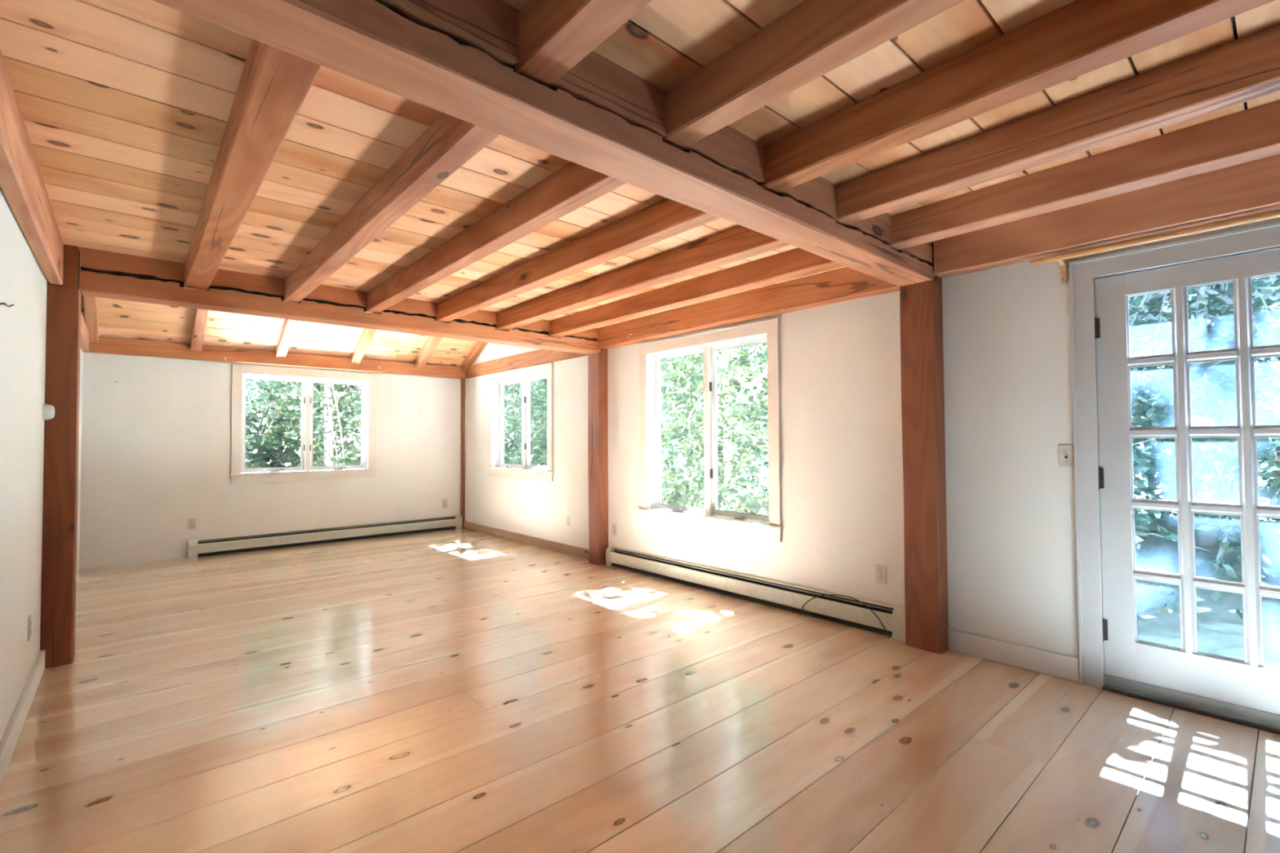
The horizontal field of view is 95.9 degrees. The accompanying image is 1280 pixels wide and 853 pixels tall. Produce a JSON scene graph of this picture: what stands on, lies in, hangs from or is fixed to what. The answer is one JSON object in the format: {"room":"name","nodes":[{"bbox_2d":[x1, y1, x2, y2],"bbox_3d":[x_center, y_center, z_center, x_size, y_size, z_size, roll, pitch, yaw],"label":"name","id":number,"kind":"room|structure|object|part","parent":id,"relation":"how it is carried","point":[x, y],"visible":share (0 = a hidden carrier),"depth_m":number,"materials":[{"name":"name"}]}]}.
{"room":"empty living room","nodes":[
{"label":"empty living room","id":0,"kind":"room"},
{"bbox_2d":[0,187,83,743],"bbox_3d":[-1.890,-0.877,1.493,0.160,4.450,11.700,1,-2,-41],"label":"wall","id":1,"kind":"structure","parent":0,"point":[23,283],"depth_m":2.53,"materials":[{"name":"white paint"}]},
{"bbox_2d":[0,302,14,306],"bbox_3d":[-2.408,-0.463,2.197,0.010,0.064,0.341,1,-2,-41],"label":"wire","id":2,"kind":"object","parent":1,"relation":"attached to","point":[5,304],"visible":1,"depth_m":2.17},
{"bbox_2d":[0,649,44,787],"bbox_3d":[-0.659,1.206,0.202,0.021,0.106,8.030,1,-2,-41],"label":"baseboard","id":3,"kind":"structure","parent":1,"relation":"attached to","point":[11,737],"depth_m":2.49,"materials":[{"name":"white paint"}]},
{"bbox_2d":[27,614,31,641],"bbox_3d":[-2.985,0.986,2.826,0.009,0.115,0.070,1,-2,-41],"label":"wall outlet","id":4,"kind":"object","parent":1,"relation":"attached to","point":[29,620],"visible":1,"depth_m":2.81,"materials":[{"name":"beige plastic"}]},
{"bbox_2d":[0,48,63,284],"bbox_3d":[-0.656,-1.014,0.271,0.068,0.239,8.030,1,-2,-41],"label":"timber beam","id":5,"kind":"structure","parent":1,"relation":"attached to","point":[22,185],"depth_m":2.16,"materials":[{"name":"brown wood"}]},
{"bbox_2d":[42,403,54,420],"bbox_3d":[-3.276,-0.080,3.201,0.044,0.094,0.094,1,-2,-41],"label":"wall sensor","id":6,"kind":"object","parent":1,"relation":"attached to","point":[48,411],"visible":1,"depth_m":3.18,"materials":[{"name":"white plastic"}]},
{"bbox_2d":[80,311,88,351],"bbox_3d":[-4.476,-0.864,4.575,0.052,0.179,3.098,1,-2,-41],"label":"timber beam","id":7,"kind":"structure","parent":1,"relation":"attached to","point":[84,345],"depth_m":5.24,"materials":[{"name":"brown wood"}]},
{"bbox_2d":[79,352,460,569],"bbox_3d":[-4.141,0.252,7.173,4.220,2.500,0.160,1,-2,-41],"label":"wall","id":8,"kind":"structure","parent":0,"point":[156,457],"depth_m":6.43,"materials":[{"name":"paint"}]},
{"bbox_2d":[187,518,195,529],"bbox_3d":[-4.923,1.070,6.344,0.070,0.115,0.009,1,-2,-41],"label":"wall outlet","id":9,"kind":"object","parent":8,"relation":"attached to","point":[191,522],"visible":1,"depth_m":6.34,"materials":[{"name":"beige plastic"}]},
{"bbox_2d":[83,337,465,378],"bbox_3d":[-4.056,-0.800,7.096,4.018,0.154,0.118,1,-2,-41],"label":"timber beam","id":10,"kind":"structure","parent":8,"relation":"attached to","point":[105,345],"depth_m":6.71,"materials":[{"name":"brown wood"}]},
{"bbox_2d":[229,364,377,484],"bbox_3d":[-4.135,-0.019,7.180,1.594,1.371,0.230,1,-2,-41],"label":"window","id":11,"kind":"structure","parent":8,"relation":"in","point":[367,468],"depth_m":7.15,"materials":[{"name":"paint"}]},
{"bbox_3d":[-4.417,-0.027,6.971,0.648,1.133,0.040,1,-2,-41],"label":"sash","id":12,"kind":"part","parent":11,"relation":"part of","materials":[{"name":"plastic"}]},
{"bbox_3d":[-4.093,0.558,7.123,1.594,0.022,0.115,1,-2,-41],"label":"sill","id":13,"kind":"part","parent":11,"relation":"part of","materials":[{"name":"paint"}]},
{"bbox_3d":[-3.893,-0.019,7.435,0.648,1.133,0.040,1,-2,-41],"label":"sash","id":14,"kind":"part","parent":11,"relation":"part of","materials":[{"name":"plastic"}]},
{"bbox_2d":[187,515,462,558],"bbox_3d":[-3.756,1.358,7.329,3.120,0.190,0.067,1,-2,-41],"label":"baseboard heater","id":15,"kind":"object","parent":8,"relation":"attached to","point":[238,544],"visible":1,"depth_m":7.11,"materials":[{"name":"metal"}]},
{"bbox_3d":[-3.743,1.442,7.306,2.950,0.005,0.006,1,-2,-41],"label":"rail","id":16,"kind":"part","parent":15,"relation":"part of","materials":[{"name":"beige metal"}]},
{"bbox_3d":[-3.772,1.359,7.340,2.950,0.188,0.028,1,-2,-41],"label":"panel","id":17,"kind":"part","parent":15,"relation":"part of","materials":[{"name":"metal"}]},
{"bbox_2d":[443,499,448,507],"bbox_3d":[-2.777,1.104,8.242,0.070,0.115,0.009,1,-2,-41],"label":"wall outlet","id":18,"kind":"object","parent":8,"relation":"attached to","point":[445,501],"visible":1,"depth_m":8.24,"materials":[{"name":"beige plastic"}]},
{"bbox_2d":[79,250,477,367],"bbox_3d":[-3.002,-1.750,5.921,4.220,1.812,3.559,1,-2,-41],"label":"ceiling","id":19,"kind":"structure","parent":0,"point":[117,318],"depth_m":6.49,"materials":[{"name":"beige wood"}]},
{"bbox_2d":[80,250,98,342],"bbox_3d":[-4.423,-1.706,4.601,0.088,1.667,3.155,1,-2,-41],"label":"rafter","id":20,"kind":"object","parent":19,"relation":"attached to","point":[91,310],"visible":0.16,"depth_m":5.48,"materials":[{"name":"brown wood"}]},
{"bbox_2d":[190,288,208,351],"bbox_3d":[-3.807,-1.696,5.147,0.098,1.667,3.155,1,-2,-41],"label":"rafter","id":21,"kind":"object","parent":19,"relation":"attached to","point":[200,317],"visible":0.24,"depth_m":6.04,"materials":[{"name":"brown wood"}]},
{"bbox_2d":[275,302,297,357],"bbox_3d":[-3.211,-1.687,5.674,0.100,1.667,3.155,1,-2,-41],"label":"rafter","id":22,"kind":"object","parent":19,"relation":"attached to","point":[289,326],"visible":0.17,"depth_m":6.58,"materials":[{"name":"beige wood"}]},
{"bbox_2d":[351,312,376,363],"bbox_3d":[-2.594,-1.677,6.220,0.103,1.667,3.155,1,-2,-41],"label":"rafter","id":23,"kind":"object","parent":19,"relation":"attached to","point":[366,335],"visible":0.21,"depth_m":7.12,"materials":[{"name":"brown wood"}]},
{"bbox_2d":[414,321,442,368],"bbox_3d":[-1.991,-1.668,6.753,0.110,1.667,3.155,1,-2,-41],"label":"rafter","id":24,"kind":"object","parent":19,"relation":"attached to","point":[432,342],"visible":0.22,"depth_m":7.65,"materials":[{"name":"brown wood"}]},
{"bbox_2d":[461,328,496,371],"bbox_3d":[-1.502,-1.661,7.185,0.085,1.667,3.155,1,-2,-41],"label":"rafter","id":25,"kind":"object","parent":19,"relation":"attached to","point":[478,347],"visible":0.2,"depth_m":8.08,"materials":[{"name":"brown wood"}]},
{"bbox_2d":[0,0,846,328],"bbox_3d":[-0.866,-1.079,3.493,4.220,0.050,3.151,1,-2,-41],"label":"ceiling","id":26,"kind":"structure","parent":0,"point":[125,105],"depth_m":2.35,"materials":[{"name":"beige wood"}]},
{"bbox_2d":[183,39,321,289],"bbox_3d":[-1.851,-0.998,2.580,0.126,0.147,3.094,1,-2,-41],"label":"joist","id":27,"kind":"object","parent":26,"relation":"attached to","point":[274,83],"visible":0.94,"depth_m":1.97,"materials":[{"name":"brown wood"}]},
{"bbox_2d":[80,247,600,354],"bbox_3d":[-1.882,-0.894,4.677,3.800,0.248,0.182,1,-2,-41],"label":"crossbeam","id":28,"kind":"object","parent":26,"relation":"attached to","point":[104,274],"visible":0.95,"depth_m":4.04,"materials":[{"name":"brown wood"}]},
{"bbox_2d":[284,112,499,302],"bbox_3d":[-1.447,-0.992,2.938,0.098,0.147,3.094,1,-2,-41],"label":"joist","id":29,"kind":"object","parent":26,"relation":"attached to","point":[450,141],"visible":0.9,"depth_m":2.42,"materials":[{"name":"brown wood"}]},
{"bbox_2d":[365,161,626,313],"bbox_3d":[-1.043,-0.985,3.295,0.098,0.147,3.094,1,-2,-41],"label":"joist","id":30,"kind":"object","parent":26,"relation":"attached to","point":[573,186],"visible":0.88,"depth_m":2.83,"materials":[{"name":"brown wood"}]},
{"bbox_2d":[435,198,719,322],"bbox_3d":[-0.635,-0.979,3.656,0.103,0.146,3.094,1,-2,-41],"label":"joist","id":31,"kind":"object","parent":26,"relation":"attached to","point":[667,218],"visible":0.91,"depth_m":3.23,"materials":[{"name":"brown wood"}]},
{"bbox_2d":[496,225,790,330],"bbox_3d":[-0.224,-0.973,4.019,0.111,0.147,3.094,1,-2,-41],"label":"joist","id":32,"kind":"object","parent":26,"relation":"attached to","point":[740,242],"visible":0.91,"depth_m":3.63,"materials":[{"name":"brown wood"}]},
{"bbox_2d":[548,248,844,337],"bbox_3d":[0.186,-0.966,4.382,0.118,0.147,3.094,1,-2,-41],"label":"joist","id":33,"kind":"object","parent":26,"relation":"attached to","point":[795,263],"visible":0.92,"depth_m":4.04,"materials":[{"name":"brown wood"}]},
{"bbox_2d":[0,528,1279,852],"bbox_3d":[-0.291,1.346,2.801,4.420,0.050,11.840,1,-2,-41],"label":"floor","id":34,"kind":"structure","parent":0,"point":[462,690],"depth_m":2.46,"materials":[{"name":"beige wood"}]},
{"bbox_2d":[40,244,81,668],"bbox_3d":[-3.353,0.156,3.341,0.141,2.394,0.188,1,-2,-41],"label":"timber post","id":35,"kind":"object","parent":34,"relation":"on","point":[63,331],"visible":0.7,"depth_m":3.28,"materials":[{"name":"brown wood"}]},
{"bbox_2d":[460,378,465,528],"bbox_3d":[-2.580,0.387,8.416,0.052,2.172,0.062,1,-2,-41],"label":"timber post","id":36,"kind":"object","parent":34,"relation":"on","point":[462,380],"visible":1,"depth_m":8.39,"materials":[{"name":"brown wood"}]},
{"bbox_2d":[587,348,608,565],"bbox_3d":[-0.428,0.201,5.930,0.127,2.394,0.184,1,-2,-41],"label":"timber post","id":37,"kind":"object","parent":34,"relation":"on","point":[597,421],"visible":0.78,"depth_m":5.87,"materials":[{"name":"brown wood"}]},
{"bbox_2d":[799,594,893,642],"bbox_3d":[1.354,1.230,3.829,0.059,0.204,0.701,1,-2,-38],"label":"cable","id":38,"kind":"object","parent":34,"relation":"on","point":[891,639],"visible":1,"depth_m":3.80,"materials":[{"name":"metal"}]},
{"bbox_2d":[899,263,948,653],"bbox_3d":[1.718,0.128,3.498,0.136,2.394,0.202,1,-2,-41],"label":"timber post","id":39,"kind":"object","parent":34,"relation":"on","point":[922,351],"visible":0.84,"depth_m":3.44,"materials":[{"name":"brown wood"}]},
{"bbox_2d":[464,217,1279,657],"bbox_3d":[1.241,-0.828,4.262,0.160,4.450,11.700,1,-2,-41],"label":"wall","id":40,"kind":"structure","parent":0,"point":[1011,552],"depth_m":3.75,"materials":[{"name":"paint"}]},
{"bbox_2d":[486,362,553,481],"bbox_3d":[-1.470,-0.032,7.305,0.230,1.371,1.599,1,-2,-41],"label":"window","id":41,"kind":"structure","parent":40,"relation":"in","point":[496,467],"depth_m":7.29,"materials":[{"name":"paint"}]},
{"bbox_3d":[-1.680,-0.029,7.588,0.040,1.133,0.650,1,-2,-41],"label":"sash","id":42,"kind":"part","parent":41,"relation":"part of","materials":[{"name":"plastic"}]},
{"bbox_3d":[-1.509,0.545,7.253,0.115,0.022,1.599,1,-2,-41],"label":"sill","id":43,"kind":"part","parent":41,"relation":"part of","materials":[{"name":"paint"}]},
{"bbox_3d":[-1.215,-0.045,7.062,0.040,1.133,0.650,1,-2,-41],"label":"sash","id":44,"kind":"part","parent":41,"relation":"part of","materials":[{"name":"plastic"}]},
{"bbox_2d":[463,520,588,559],"bbox_3d":[-1.498,1.385,7.186,0.018,0.100,3.164,1,-2,-41],"label":"baseboard","id":45,"kind":"structure","parent":40,"relation":"attached to","point":[552,545],"depth_m":6.96,"materials":[{"name":"brown wood"}]},
{"bbox_2d":[465,349,587,378],"bbox_3d":[-1.493,-0.818,7.213,0.028,0.179,3.098,1,-2,-41],"label":"timber beam","id":46,"kind":"structure","parent":40,"relation":"attached to","point":[539,357],"depth_m":7.22,"materials":[{"name":"brown wood"}]},
{"bbox_2d":[565,515,569,526],"bbox_3d":[-0.800,1.050,6.409,0.009,0.115,0.070,1,-2,-41],"label":"wall outlet","id":47,"kind":"object","parent":40,"relation":"attached to","point":[567,517],"visible":1,"depth_m":6.41,"materials":[{"name":"beige plastic"}]},
{"bbox_2d":[612,523,617,535],"bbox_3d":[-0.257,1.031,5.796,0.009,0.115,0.070,1,-2,-41],"label":"wall outlet","id":48,"kind":"object","parent":40,"relation":"attached to","point":[614,525],"visible":1,"depth_m":5.79,"materials":[{"name":"beige plastic"}]},
{"bbox_2d":[637,317,782,542],"bbox_3d":[0.588,0.041,4.977,0.230,1.681,1.599,1,-2,-41],"label":"window","id":49,"kind":"structure","parent":40,"relation":"in","point":[709,517],"depth_m":4.96,"materials":[{"name":"paint"}]},
{"bbox_3d":[0.378,0.044,5.260,0.040,1.443,0.650,1,-2,-41],"label":"sash","id":50,"kind":"part","parent":49,"relation":"part of","materials":[{"name":"plastic"}]},
{"bbox_3d":[0.550,0.774,4.921,0.115,0.022,1.599,1,-2,-41],"label":"sill","id":51,"kind":"part","parent":49,"relation":"part of","materials":[{"name":"paint"}]},
{"bbox_3d":[0.844,0.028,4.734,0.040,1.443,0.650,1,-2,-41],"label":"sash","id":52,"kind":"part","parent":49,"relation":"part of","materials":[{"name":"plastic"}]},
{"bbox_2d":[598,266,899,348],"bbox_3d":[0.630,-0.931,4.743,0.122,0.203,3.048,1,-2,-41],"label":"timber beam","id":53,"kind":"structure","parent":40,"relation":"attached to","point":[843,284],"depth_m":4.41,"materials":[{"name":"brown wood"}]},
{"bbox_2d":[605,545,905,641],"bbox_3d":[0.676,1.266,4.692,0.067,0.190,3.010,1,-2,-41],"label":"baseboard heater","id":54,"kind":"object","parent":40,"relation":"attached to","point":[845,611],"visible":0.87,"depth_m":4.33,"materials":[{"name":"metal"}]},
{"bbox_3d":[0.679,1.268,4.718,0.028,0.188,2.835,1,-2,-41],"label":"panel","id":55,"kind":"part","parent":54,"relation":"part of","materials":[{"name":"metal"}]},
{"bbox_2d":[875,564,886,584],"bbox_3d":[1.562,0.958,3.740,0.009,0.115,0.070,1,-2,-41],"label":"wall outlet","id":56,"kind":"object","parent":40,"relation":"attached to","point":[881,571],"visible":1,"depth_m":3.74,"materials":[{"name":"beige plastic"}]},
{"bbox_2d":[947,628,1079,682],"bbox_3d":[2.039,1.255,3.190,0.016,0.122,0.631,1,-2,-41],"label":"baseboard","id":57,"kind":"structure","parent":40,"relation":"attached to","point":[1056,664],"depth_m":3.16,"materials":[{"name":"white paint"}]},
{"bbox_2d":[1058,444,1074,466],"bbox_3d":[2.218,0.153,3.006,0.017,0.113,0.066,1,-2,-41],"label":"light switch","id":58,"kind":"object","parent":40,"relation":"attached to","point":[1066,452],"visible":1,"depth_m":3.01,"materials":[{"name":"beige plastic"}]},
{"bbox_2d":[933,153,1279,278],"bbox_3d":[3.362,-1.060,1.658,0.120,0.230,4.779,1,-2,-41],"label":"timber beam","id":59,"kind":"structure","parent":40,"relation":"attached to","point":[1250,188],"depth_m":2.77,"materials":[{"name":"brown wood"}]},
{"bbox_2d":[1030,209,1279,284],"bbox_3d":[2.750,-0.842,2.359,0.100,0.146,1.950,1,-2,-41],"label":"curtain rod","id":60,"kind":"object","parent":40,"relation":"attached to","point":[1061,259],"visible":1,"depth_m":2.70,"materials":[{"name":"brown wood"}]},
{"bbox_2d":[1069,221,1279,734],"bbox_3d":[2.644,0.218,2.654,0.225,2.162,1.014,1,-2,-41],"label":"door","id":61,"kind":"structure","parent":40,"relation":"in","point":[1175,345],"depth_m":2.69,"materials":[{"name":"paint"}]},
{"bbox_3d":[2.606,0.194,2.618,0.003,1.694,0.583,1,-2,-41],"label":"glass","id":62,"kind":"part","parent":61,"relation":"part of","materials":[{"name":"clear glass"}]},
{"bbox_2d":[501,0,1279,243],"bbox_3d":[1.864,-1.222,0.409,4.220,0.050,5.088,1,-2,-41],"label":"ceiling","id":63,"kind":"structure","parent":0,"point":[665,42],"depth_m":1.81,"materials":[{"name":"brown wood"}]},
{"bbox_2d":[152,0,934,286],"bbox_3d":[0.206,-1.014,2.201,3.955,0.256,0.198,1,-2,-41],"label":"crossbeam","id":64,"kind":"object","parent":63,"relation":"attached to","point":[458,59],"visible":0.99,"depth_m":1.72,"materials":[{"name":"brown wood"}]},
{"bbox_2d":[514,0,651,87],"bbox_3d":[1.285,-1.127,-0.142,0.119,0.162,4.835,1,-2,-41],"label":"joist","id":65,"kind":"object","parent":63,"relation":"attached to","point":[555,36],"visible":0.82,"depth_m":1.50,"materials":[{"name":"brown wood"}]},
{"bbox_2d":[662,0,964,150],"bbox_3d":[1.704,-1.120,0.229,0.111,0.162,4.835,1,-2,-41],"label":"joist","id":66,"kind":"object","parent":63,"relation":"attached to","point":[814,38],"visible":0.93,"depth_m":1.64,"materials":[{"name":"brown wood"}]},
{"bbox_2d":[760,0,1275,193],"bbox_3d":[2.122,-1.113,0.599,0.113,0.162,4.835,1,-2,-41],"label":"joist","id":67,"kind":"object","parent":63,"relation":"attached to","point":[1077,38],"visible":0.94,"depth_m":1.73,"materials":[{"name":"brown wood"}]},
{"bbox_2d":[835,22,1279,226],"bbox_3d":[2.538,-1.107,0.967,0.108,0.162,4.835,1,-2,-41],"label":"joist","id":68,"kind":"object","parent":63,"relation":"attached to","point":[1245,68],"visible":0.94,"depth_m":2.02,"materials":[{"name":"brown wood"}]},
{"bbox_2d":[887,99,1279,250],"bbox_3d":[2.961,-1.101,1.341,0.113,0.162,4.835,1,-2,-41],"label":"joist","id":69,"kind":"object","parent":63,"relation":"attached to","point":[1251,134],"visible":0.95,"depth_m":2.42,"materials":[{"name":"brown wood"}]},
{"label":"outside","id":70,"kind":"structure","parent":0,"visible":0},
{"bbox_2d":[661,462,768,515],"bbox_3d":[2.034,1.925,13.763,46.000,0.239,46.000,1,-2,-41],"label":"ground","id":71,"kind":"structure","parent":70,"point":[755,505],"depth_m":16.25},
{"bbox_2d":[246,379,328,419],"bbox_3d":[-8.637,-1.404,11.783,4.086,7.010,2.918,1,-2,-41],"label":"tree","id":72,"kind":"object","parent":71,"relation":"on","point":[256,382],"visible":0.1,"depth_m":12.54,"materials":[{"name":"green plant"}]},
{"bbox_2d":[245,379,361,472],"bbox_3d":[-11.294,-1.139,18.163,4.121,7.732,5.526,-2,-2,44],"label":"tree","id":73,"kind":"object","parent":71,"relation":"on","point":[266,452],"visible":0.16,"depth_m":17.67,"materials":[{"name":"green plant"}]},
{"bbox_2d":[248,381,361,471],"bbox_3d":[-7.159,-1.372,13.425,3.191,7.017,3.281,1,-2,-41],"label":"tree","id":74,"kind":"object","parent":71,"relation":"on","point":[329,442],"visible":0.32,"depth_m":13.13,"materials":[{"name":"green plant"}]},
{"bbox_2d":[333,385,361,464],"bbox_3d":[-8.024,-0.987,19.817,4.683,7.355,5.069,-1,-2,33],"label":"tree","id":75,"kind":"object","parent":71,"relation":"on","point":[354,404],"visible":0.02,"depth_m":18.25,"materials":[{"name":"green plant"}]},
{"bbox_2d":[503,378,546,465],"bbox_3d":[-3.634,-1.328,16.111,6.323,7.013,3.366,-1,-2,33],"label":"tree","id":76,"kind":"object","parent":71,"relation":"on","point":[542,399],"visible":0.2,"depth_m":15.47,"materials":[{"name":"green plant"}]},
{"bbox_2d":[503,378,546,465],"bbox_3d":[-3.376,-1.176,20.518,4.946,7.869,5.010,0,-1,4],"label":"tree","id":77,"kind":"object","parent":71,"relation":"on","point":[543,446],"visible":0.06,"depth_m":19.65,"materials":[{"name":"green plant"}]},
{"bbox_2d":[660,353,754,491],"bbox_3d":[1.434,-1.123,19.631,3.934,7.691,5.982,1,-2,-41],"label":"tree","id":78,"kind":"object","parent":71,"relation":"on","point":[674,470],"visible":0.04,"depth_m":19.00,"materials":[{"name":"green plant"}]},
{"bbox_2d":[660,343,768,502],"bbox_3d":[1.389,-1.421,13.655,2.987,7.012,5.791,1,-2,-41],"label":"tree","id":79,"kind":"object","parent":71,"relation":"on","point":[744,361],"visible":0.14,"depth_m":13.26,"materials":[{"name":"green leaf"},{"name":"bark"}]},
{"bbox_2d":[660,343,768,515],"bbox_3d":[1.130,-1.046,10.689,2.972,7.097,5.427,1,-2,-41],"label":"tree","id":80,"kind":"object","parent":71,"relation":"on","point":[726,393],"visible":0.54,"depth_m":10.17,"materials":[{"name":"green plant"}]},
{"bbox_2d":[716,351,737,502],"bbox_3d":[2.265,-2.091,15.262,13.103,8.422,9.216,1,-2,-41],"label":"shade tree","id":81,"kind":"object","parent":71,"relation":"on","point":[722,451],"visible":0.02,"depth_m":15.07,"materials":[{"name":"green plant"}]},
{"bbox_2d":[733,342,768,495],"bbox_3d":[4.458,-1.208,16.956,4.380,7.767,5.990,1,-2,-41],"label":"tree","id":82,"kind":"object","parent":71,"relation":"on","point":[763,473],"visible":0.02,"depth_m":17.31,"materials":[{"name":"green plant"}]}
]}

